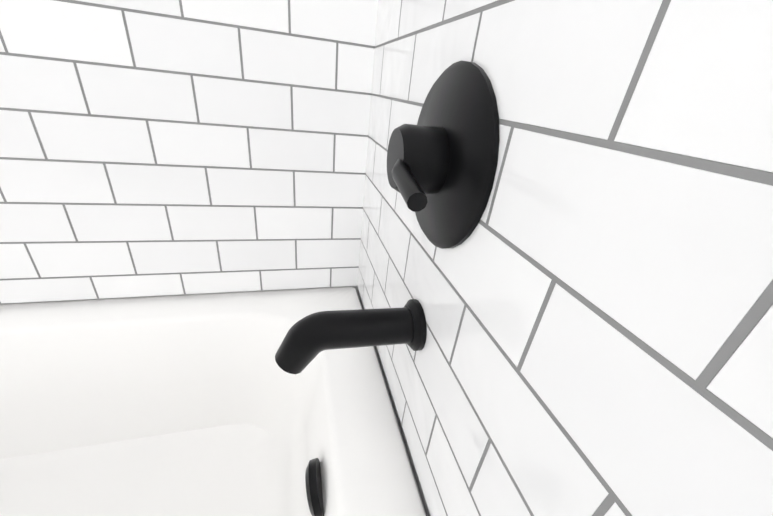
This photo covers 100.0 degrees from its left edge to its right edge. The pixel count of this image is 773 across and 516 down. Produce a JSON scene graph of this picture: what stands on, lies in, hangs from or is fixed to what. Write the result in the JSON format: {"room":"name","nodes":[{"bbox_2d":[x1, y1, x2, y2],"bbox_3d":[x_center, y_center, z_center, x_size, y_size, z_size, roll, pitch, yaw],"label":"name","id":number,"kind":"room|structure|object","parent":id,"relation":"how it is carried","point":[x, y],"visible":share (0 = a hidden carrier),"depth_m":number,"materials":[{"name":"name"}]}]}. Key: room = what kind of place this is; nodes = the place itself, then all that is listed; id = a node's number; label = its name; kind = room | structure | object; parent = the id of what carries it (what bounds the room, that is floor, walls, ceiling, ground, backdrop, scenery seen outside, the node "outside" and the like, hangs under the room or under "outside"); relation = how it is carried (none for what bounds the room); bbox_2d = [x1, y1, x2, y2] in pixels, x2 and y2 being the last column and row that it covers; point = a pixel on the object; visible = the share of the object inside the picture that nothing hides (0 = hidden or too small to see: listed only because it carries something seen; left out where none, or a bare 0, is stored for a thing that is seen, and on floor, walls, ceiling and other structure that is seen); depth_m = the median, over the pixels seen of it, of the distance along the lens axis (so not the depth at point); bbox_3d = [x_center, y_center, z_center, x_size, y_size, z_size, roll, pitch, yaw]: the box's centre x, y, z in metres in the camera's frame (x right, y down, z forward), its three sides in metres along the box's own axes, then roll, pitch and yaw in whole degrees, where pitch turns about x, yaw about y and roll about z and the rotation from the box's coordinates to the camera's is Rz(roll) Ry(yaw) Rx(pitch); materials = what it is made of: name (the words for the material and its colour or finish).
{"room":"bathroom","nodes":[
{"label":"bathroom","id":0,"kind":"room"},
{"bbox_2d":[0,285,359,303],"bbox_3d":[-0.630,-0.848,0.179,1.880,2.740,0.100,-2,29,-16],"label":"wall","id":1,"kind":"structure","parent":0,"point":[356,287],"depth_m":0.69,"materials":[{"name":"ceramic tile"},{"name":"grout"}]},
{"bbox_2d":[0,0,377,302],"bbox_3d":[-0.700,-0.738,0.155,1.526,1.866,0.010,-2,29,-16],"label":"wall tile","id":2,"kind":"structure","parent":1,"relation":"attached to","point":[159,147],"depth_m":0.56,"materials":[{"name":"white tile"}]},
{"bbox_2d":[359,296,430,515],"bbox_3d":[0.263,-0.661,0.023,0.254,2.740,0.787,-2,29,-16],"label":"wall","id":3,"kind":"structure","parent":0,"point":[426,509],"depth_m":0.49,"materials":[{"name":"ceramic tile"},{"name":"grout"}]},
{"bbox_2d":[357,0,772,515],"bbox_3d":[0.126,-0.576,0.030,0.010,1.866,0.787,-2,29,-16],"label":"shower wall tile","id":4,"kind":"structure","parent":3,"relation":"attached to","point":[592,293],"depth_m":0.16,"materials":[{"name":"white tile"}]},
{"bbox_2d":[275,299,426,373],"bbox_3d":[-0.044,0.091,0.378,0.166,0.078,0.062,-2,29,-16],"label":"tub spout","id":5,"kind":"object","parent":4,"relation":"attached to","point":[307,340],"visible":1,"depth_m":0.36,"materials":[{"name":"black metal"}]},
{"bbox_2d":[387,60,499,248],"bbox_3d":[0.026,-0.089,0.296,0.066,0.164,0.168,-2,29,-16],"label":"shower valve","id":6,"kind":"object","parent":4,"relation":"attached to","point":[442,158],"visible":1,"depth_m":0.27,"materials":[{"name":"black metal"}]},
{"bbox_3d":[-0.408,1.075,-0.423,1.880,0.050,3.042,-2,29,-16],"label":"floor","id":7,"kind":"structure","parent":0,"visible":0},
{"bbox_2d":[0,287,425,515],"bbox_3d":[-0.723,0.411,0.353,1.504,0.340,0.745,-2,29,-16],"label":"bathtub","id":8,"kind":"object","parent":7,"relation":"on","point":[194,405],"visible":0.94,"depth_m":0.62,"materials":[{"name":"white ceramic"}]}
]}

